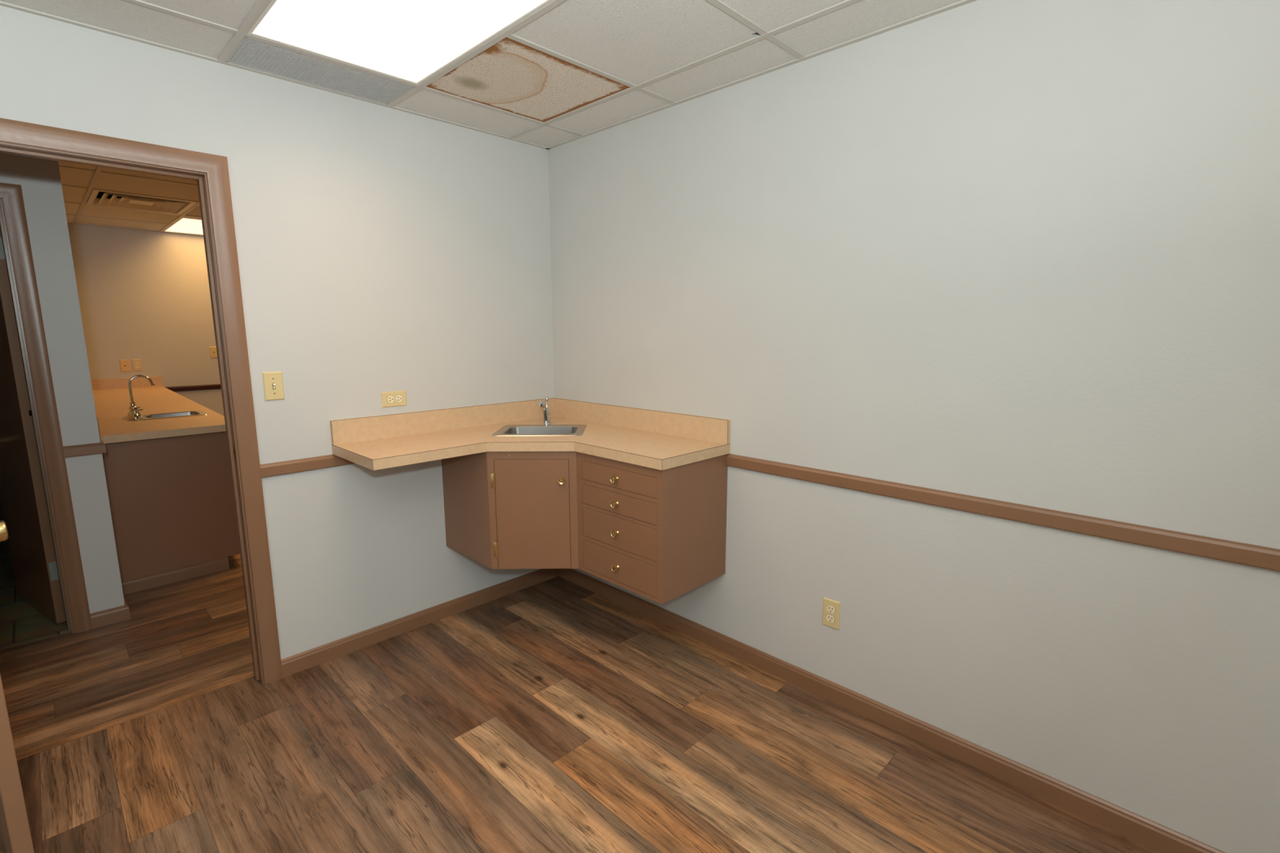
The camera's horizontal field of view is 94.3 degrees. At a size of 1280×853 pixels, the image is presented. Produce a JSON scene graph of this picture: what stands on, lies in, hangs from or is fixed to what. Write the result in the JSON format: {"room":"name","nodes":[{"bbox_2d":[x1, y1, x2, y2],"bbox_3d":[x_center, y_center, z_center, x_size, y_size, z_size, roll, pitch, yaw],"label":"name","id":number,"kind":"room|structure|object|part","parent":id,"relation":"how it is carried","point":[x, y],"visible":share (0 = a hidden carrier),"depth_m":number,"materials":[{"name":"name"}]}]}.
{"room":"medical exam room","nodes":[
{"label":"medical exam room","id":0,"kind":"room"},
{"bbox_2d":[0,152,124,613],"bbox_3d":[-4.591,-0.356,3.479,3.715,2.515,1.815,9,13,44],"label":"wall","id":1,"kind":"structure","parent":0,"point":[39,180],"depth_m":2.78,"materials":[{"name":"paint"}]},
{"bbox_2d":[0,182,92,633],"bbox_3d":[-3.276,-0.025,2.758,0.806,2.088,0.806,9,13,44],"label":"door","id":2,"kind":"structure","parent":1,"relation":"in","point":[23,501],"depth_m":2.82,"materials":[{"name":"brown paint"}]},
{"bbox_2d":[62,442,106,457],"bbox_3d":[-2.664,0.112,2.847,0.016,0.052,0.149,9,13,44],"label":"trim","id":3,"kind":"structure","parent":1,"relation":"attached to","point":[92,448],"depth_m":2.84,"materials":[{"name":"brown paint"}]},
{"bbox_2d":[96,416,100,436],"bbox_3d":[-4.053,-0.183,4.275,3.382,0.100,0.020,9,13,44],"label":"backsplash","id":4,"kind":"structure","parent":1,"relation":"attached to","point":[96,416],"depth_m":3.11,"materials":[{"name":"beige laminate"}]},
{"bbox_2d":[89,604,130,629],"bbox_3d":[-2.663,0.956,2.985,0.014,0.076,0.148,9,13,44],"label":"baseboard","id":5,"kind":"structure","parent":1,"relation":"attached to","point":[116,615],"depth_m":2.98,"materials":[{"name":"brown paint"}]},
{"bbox_2d":[122,591,128,608],"bbox_3d":[-2.756,0.926,3.166,0.404,0.076,0.014,9,13,44],"label":"baseboard","id":6,"kind":"structure","parent":1,"relation":"attached to","point":[125,600],"depth_m":3.08,"materials":[{"name":"brown paint"}]},
{"bbox_2d":[58,165,203,235],"bbox_3d":[-3.146,-1.622,4.025,4.745,0.006,4.660,9,13,44],"label":"grid","id":7,"kind":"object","parent":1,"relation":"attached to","point":[98,171],"depth_m":4.46,"materials":[{"name":"grey paint"}]},
{"bbox_2d":[0,223,224,490],"bbox_3d":[-4.883,-0.747,5.891,0.120,2.515,4.900,9,13,44],"label":"wall","id":8,"kind":"structure","parent":0,"point":[144,295],"depth_m":5.80,"materials":[{"name":"paint"}]},
{"bbox_2d":[119,360,130,371],"bbox_3d":[-4.971,-0.587,5.730,0.010,0.114,0.070,9,13,44],"label":"wall plate","id":9,"kind":"object","parent":8,"relation":"attached to","point":[124,364],"visible":1,"depth_m":5.73,"materials":[{"name":"brown plastic"}]},
{"bbox_2d":[90,376,163,390],"bbox_3d":[-5.027,-0.412,5.693,0.020,0.100,0.711,9,13,44],"label":"backsplash","id":10,"kind":"structure","parent":8,"relation":"attached to","point":[139,382],"depth_m":5.72,"materials":[{"name":"beige laminate"}]},
{"bbox_2d":[131,359,142,370],"bbox_3d":[-4.909,-0.601,5.794,0.008,0.114,0.070,9,13,44],"label":"wall outlet","id":11,"kind":"object","parent":8,"relation":"attached to","point":[136,363],"visible":1,"depth_m":5.79,"materials":[{"name":"brown plastic"}]},
{"bbox_2d":[164,383,221,391],"bbox_3d":[-3.990,-0.501,6.755,0.016,0.052,2.250,9,13,44],"label":"trim","id":12,"kind":"structure","parent":8,"relation":"attached to","point":[204,387],"depth_m":6.13,"materials":[{"name":"brown paint"}]},
{"bbox_2d":[208,346,217,357],"bbox_3d":[-4.467,-0.778,6.222,0.010,0.114,0.070,9,13,44],"label":"wall plate","id":13,"kind":"object","parent":8,"relation":"attached to","point":[213,353],"visible":0.92,"depth_m":6.22,"materials":[{"name":"brown plastic"}]},
{"bbox_2d":[57,160,200,231],"bbox_3d":[-3.146,-1.633,4.023,4.743,0.015,4.658,9,13,44],"label":"ceiling","id":14,"kind":"structure","parent":0,"point":[68,176],"depth_m":4.18,"materials":[{"name":"tile"}]},
{"bbox_2d":[86,189,196,214],"bbox_3d":[-3.797,-1.726,4.515,0.684,0.066,0.584,9,13,44],"label":"ceiling vent","id":15,"kind":"object","parent":14,"relation":"in","point":[96,197],"visible":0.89,"depth_m":4.55,"materials":[{"name":"beige metal"}]},
{"bbox_3d":[-3.797,-1.705,4.518,0.160,0.004,0.140,9,13,44],"label":"plate","id":16,"kind":"part","parent":15,"relation":"part of","materials":[{"name":"beige metal"}]},
{"bbox_2d":[163,217,203,235],"bbox_3d":[-4.096,-1.913,5.649,1.016,0.059,0.586,9,13,44],"label":"ceiling light","id":17,"kind":"object","parent":14,"relation":"attached to","point":[184,225],"visible":0.34,"depth_m":5.60,"materials":[{"name":"white plastic"}]},
{"bbox_2d":[0,4,554,659],"bbox_3d":[-1.589,-0.178,2.349,0.115,2.515,3.260,9,13,44],"label":"wall","id":18,"kind":"structure","parent":0,"point":[380,249],"depth_m":2.58,"materials":[{"name":"paint"}]},
{"bbox_2d":[0,117,282,852],"bbox_3d":[-1.632,0.123,1.824,0.884,2.088,0.924,9,13,44],"label":"door","id":19,"kind":"structure","parent":18,"relation":"in","point":[211,171],"depth_m":2.21,"materials":[{"name":"brown paint"}]},
{"bbox_3d":[-1.534,0.252,1.399,0.062,0.062,0.060,9,13,44],"label":"knob","id":20,"kind":"part","parent":19,"relation":"part of","materials":[{"name":"gold metal"}]},
{"bbox_3d":[-1.591,0.101,2.329,0.036,0.060,0.004,9,13,44],"label":"strike plate","id":21,"kind":"part","parent":19,"relation":"part of","materials":[{"name":"gold metal"}]},
{"bbox_2d":[262,371,284,400],"bbox_3d":[-1.468,-0.162,2.381,0.019,0.114,0.070,9,13,44],"label":"light switch","id":22,"kind":"object","parent":18,"relation":"attached to","point":[273,389],"visible":1,"depth_m":2.38,"materials":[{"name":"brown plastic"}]},
{"bbox_2d":[260,454,355,477],"bbox_3d":[-1.252,0.135,2.654,0.016,0.052,0.775,9,13,44],"label":"trim","id":23,"kind":"structure","parent":18,"relation":"attached to","point":[287,467],"depth_m":2.48,"materials":[{"name":"brown paint"}]},
{"bbox_2d":[381,390,406,407],"bbox_3d":[-1.133,-0.127,2.740,0.008,0.070,0.114,9,13,44],"label":"wall outlet","id":24,"kind":"object","parent":18,"relation":"attached to","point":[394,398],"visible":1,"depth_m":2.74,"materials":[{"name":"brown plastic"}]},
{"bbox_2d":[386,395,394,403],"bbox_3d":[-1.146,-0.125,2.725,0.002,0.037,0.030,9,13,44],"label":"receptacle","id":25,"kind":"object","parent":24,"relation":"attached to","point":[390,398],"depth_m":2.72,"materials":[{"name":"brown plastic"}]},
{"bbox_2d":[395,395,402,402],"bbox_3d":[-1.119,-0.129,2.752,0.004,0.037,0.030,9,13,44],"label":"receptacle","id":26,"kind":"object","parent":24,"relation":"attached to","point":[398,398],"depth_m":2.75,"materials":[{"name":"brown plastic"}]},
{"bbox_2d":[280,568,558,677],"bbox_3d":[-1.003,0.943,3.042,0.014,0.076,1.484,9,13,44],"label":"baseboard","id":27,"kind":"structure","parent":18,"relation":"attached to","point":[295,664],"depth_m":2.90,"materials":[{"name":"brown paint"}]},
{"bbox_2d":[329,397,555,444],"bbox_3d":[-0.907,-0.043,2.981,0.019,0.106,1.206,9,13,44],"label":"backsplash","id":28,"kind":"structure","parent":18,"relation":"attached to","point":[344,431],"depth_m":2.87,"materials":[{"name":"beige laminate"}]},
{"bbox_2d":[441,451,578,568],"bbox_3d":[-0.485,0.333,2.979,0.707,0.554,0.707,9,13,44],"label":"base cabinet","id":29,"kind":"object","parent":18,"relation":"attached to","point":[503,509],"visible":0.99,"depth_m":2.70,"materials":[{"name":"brown paint"}]},
{"bbox_3d":[-0.827,0.357,2.833,0.424,0.554,0.018,9,13,44],"label":"panel","id":30,"kind":"part","parent":29,"relation":"part of","materials":[{"name":"brown paint"}]},
{"bbox_2d":[329,397,730,470],"bbox_3d":[-0.472,0.045,2.564,1.234,0.148,1.207,9,13,44],"label":"countertop","id":31,"kind":"structure","parent":29,"relation":"on","point":[660,440],"depth_m":2.68,"materials":[{"name":"beige laminate"}]},
{"bbox_2d":[491,424,586,435],"bbox_3d":[-0.486,0.089,2.938,0.426,0.150,0.322,0,9,-1],"label":"sink","id":32,"kind":"object","parent":31,"relation":"in","point":[509,429],"visible":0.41,"depth_m":3.04,"materials":[{"name":"silver metal"}]},
{"bbox_2d":[537,396,551,424],"bbox_3d":[-0.500,-0.081,3.099,0.044,0.142,0.078,5,11,30],"label":"faucet","id":33,"kind":"object","parent":31,"relation":"on","point":[546,411],"visible":1,"depth_m":3.10,"materials":[{"name":"silver metal"}]},
{"bbox_3d":[-0.501,-0.075,3.094,0.034,0.120,0.066,4,10,23],"label":"spout","id":34,"kind":"part","parent":33,"relation":"part of","materials":[{"name":"silver metal"}]},
{"bbox_3d":[-0.488,-0.125,3.115,0.023,0.061,0.023,9,13,44],"label":"lever","id":35,"kind":"part","parent":33,"relation":"part of","materials":[{"name":"silver metal"}]},
{"bbox_3d":[-0.482,0.380,2.691,0.398,0.553,0.019,0,9,-1],"label":"frame","id":36,"kind":"part","parent":29,"relation":"part of","materials":[{"name":"brown paint"}]},
{"bbox_3d":[-0.484,0.399,2.694,0.332,0.513,0.018,0,9,-1],"label":"door","id":37,"kind":"part","parent":29,"relation":"part of","materials":[{"name":"brown paint"}]},
{"bbox_3d":[-0.349,0.241,2.647,0.035,0.035,0.025,0,9,-1],"label":"knob","id":38,"kind":"part","parent":29,"relation":"part of","materials":[{"name":"gold metal"}]},
{"bbox_2d":[0,0,960,146],"bbox_3d":[-0.353,-1.141,0.965,3.348,0.015,3.018,9,13,44],"label":"ceiling","id":39,"kind":"structure","parent":0,"point":[635,42],"depth_m":1.95,"materials":[{"name":"tile"}]},
{"bbox_2d":[225,35,414,104],"bbox_3d":[-1.198,-1.356,2.256,0.270,0.035,0.584,9,13,44],"label":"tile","id":40,"kind":"object","parent":39,"relation":"in","point":[251,53],"visible":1,"depth_m":2.24,"materials":[{"name":"grey metal"}]},
{"bbox_2d":[246,0,552,84],"bbox_3d":[-0.656,-1.284,1.731,1.195,0.059,0.586,9,13,44],"label":"ceiling light","id":41,"kind":"object","parent":39,"relation":"attached to","point":[411,41],"visible":0.87,"depth_m":1.92,"materials":[{"name":"white plastic"}]},
{"bbox_2d":[426,36,629,121],"bbox_3d":[-0.448,-1.370,2.374,0.608,0.015,0.608,9,13,44],"label":"tile","id":42,"kind":"structure","parent":39,"relation":"attached to","point":[510,75],"depth_m":2.35,"materials":[{"name":"beige tile"}]},
{"bbox_2d":[0,493,1159,852],"bbox_3d":[-1.903,0.984,3.221,8.210,0.061,4.660,9,13,44],"label":"floor","id":43,"kind":"structure","parent":0,"point":[554,715],"depth_m":2.09,"materials":[{"name":"brown wood"}]},
{"bbox_2d":[102,431,239,595],"bbox_3d":[-3.839,0.289,4.637,3.331,0.867,0.721,9,13,44],"label":"base cabinet","id":44,"kind":"object","parent":43,"relation":"on","point":[171,501],"depth_m":3.44,"materials":[{"name":"brown paint"}]},
{"bbox_2d":[90,376,226,444],"bbox_3d":[-3.818,-0.204,4.528,3.403,0.140,0.711,9,13,44],"label":"countertop","id":45,"kind":"structure","parent":44,"relation":"on","point":[112,400],"depth_m":4.11,"materials":[{"name":"beige laminate"}]},
{"bbox_2d":[126,374,155,418],"bbox_3d":[-3.202,-0.192,3.771,0.154,0.269,0.146,-1,9,-6],"label":"faucet","id":46,"kind":"object","parent":45,"relation":"on","point":[134,413],"visible":1,"depth_m":3.75,"materials":[{"name":"silver metal"}]},
{"bbox_3d":[-3.171,-0.096,3.748,0.056,0.028,0.024,-6,11,-31],"label":"handle","id":47,"kind":"part","parent":46,"relation":"part of","materials":[{"name":"silver metal"}]},
{"bbox_3d":[-3.182,-0.241,3.793,0.020,0.180,0.132,9,13,44],"label":"spout","id":48,"kind":"part","parent":46,"relation":"part of","materials":[{"name":"silver metal"}]},
{"bbox_2d":[123,410,208,421],"bbox_3d":[-3.102,0.004,3.901,0.300,0.160,0.410,9,13,44],"label":"sink","id":49,"kind":"object","parent":45,"relation":"in","point":[189,413],"visible":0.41,"depth_m":3.95,"materials":[{"name":"silver metal"}]},
{"bbox_2d":[547,0,1279,852],"bbox_3d":[0.790,-0.162,2.219,3.470,2.515,0.120,9,13,44],"label":"wall","id":50,"kind":"structure","parent":0,"point":[1026,252],"depth_m":1.83,"materials":[{"name":"paint"}]},
{"bbox_2d":[0,0,976,149],"bbox_3d":[-0.353,-1.131,0.967,3.350,0.006,3.020,9,13,44],"label":"grid","id":51,"kind":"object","parent":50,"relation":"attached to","point":[260,5],"depth_m":2.08,"materials":[{"name":"grey paint"}]},
{"bbox_2d":[553,397,730,444],"bbox_3d":[-0.051,-0.043,2.973,1.214,0.106,0.019,9,13,44],"label":"backsplash","id":52,"kind":"structure","parent":50,"relation":"attached to","point":[708,429],"depth_m":2.87,"materials":[{"name":"beige laminate"}]},
{"bbox_2d":[576,451,727,604],"bbox_3d":[0.035,0.385,2.653,0.534,0.554,0.451,9,13,44],"label":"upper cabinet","id":53,"kind":"object","parent":50,"relation":"attached to","point":[657,535],"visible":1,"depth_m":2.47,"materials":[{"name":"brown paint"}]},
{"bbox_3d":[-0.104,0.217,2.461,0.035,0.035,0.025,9,13,44],"label":"knob","id":54,"kind":"part","parent":53,"relation":"part of","materials":[{"name":"gold metal"}]},
{"bbox_3d":[-0.103,0.450,2.498,0.035,0.035,0.025,9,13,44],"label":"knob","id":55,"kind":"part","parent":53,"relation":"part of","materials":[{"name":"gold metal"}]},
{"bbox_3d":[-0.104,0.323,2.478,0.035,0.035,0.025,9,13,44],"label":"knob","id":56,"kind":"part","parent":53,"relation":"part of","materials":[{"name":"gold metal"}]},
{"bbox_3d":[-0.103,0.601,2.523,0.035,0.035,0.025,9,13,44],"label":"knob","id":57,"kind":"part","parent":53,"relation":"part of","materials":[{"name":"gold metal"}]},
{"bbox_3d":[-0.089,0.216,2.475,0.451,0.083,0.017,9,13,44],"label":"drawer","id":58,"kind":"part","parent":53,"relation":"part of","materials":[{"name":"brown paint"}]},
{"bbox_3d":[-0.088,0.448,2.513,0.451,0.134,0.017,9,13,44],"label":"drawer","id":59,"kind":"part","parent":53,"relation":"part of","materials":[{"name":"brown paint"}]},
{"bbox_3d":[-0.088,0.322,2.493,0.451,0.088,0.017,9,13,44],"label":"drawer","id":60,"kind":"part","parent":53,"relation":"part of","materials":[{"name":"brown paint"}]},
{"bbox_3d":[-0.088,0.599,2.538,0.451,0.132,0.017,9,13,44],"label":"drawer","id":61,"kind":"part","parent":53,"relation":"part of","materials":[{"name":"brown paint"}]},
{"bbox_3d":[-0.092,0.408,2.512,0.516,0.554,0.019,9,13,44],"label":"frame","id":62,"kind":"part","parent":53,"relation":"part of","materials":[{"name":"brown paint"}]},
{"bbox_3d":[0.235,0.411,2.490,0.018,0.554,0.407,9,13,44],"label":"panel","id":63,"kind":"part","parent":53,"relation":"part of","materials":[{"name":"brown paint"}]},
{"bbox_2d":[822,596,840,630],"bbox_3d":[0.746,0.732,2.318,0.070,0.114,0.008,9,13,44],"label":"wall outlet","id":64,"kind":"object","parent":50,"relation":"attached to","point":[831,608],"visible":1,"depth_m":2.31,"materials":[{"name":"beige plastic"}]},
{"bbox_2d":[826,613,835,622],"bbox_3d":[0.745,0.751,2.320,0.037,0.030,0.004,9,13,44],"label":"receptacle","id":65,"kind":"object","parent":64,"relation":"attached to","point":[830,618],"depth_m":2.32,"materials":[{"name":"beige plastic"}]},
{"bbox_2d":[826,604,835,613],"bbox_3d":[0.745,0.713,2.314,0.034,0.028,0.004,9,13,44],"label":"receptacle","id":66,"kind":"object","parent":64,"relation":"attached to","point":[830,608],"depth_m":2.31,"materials":[{"name":"beige plastic"}]},
{"bbox_2d":[558,568,1225,852],"bbox_3d":[0.703,1.043,2.408,3.350,0.076,0.014,9,13,44],"label":"baseboard","id":67,"kind":"structure","parent":50,"relation":"attached to","point":[1153,835],"depth_m":2.08,"materials":[{"name":"brown paint"}]},
{"bbox_2d":[725,453,1279,571],"bbox_3d":[1.138,0.261,1.847,2.126,0.052,0.016,9,13,44],"label":"trim","id":68,"kind":"structure","parent":50,"relation":"attached to","point":[1247,554],"depth_m":1.78,"materials":[{"name":"brown paint"}]}
]}

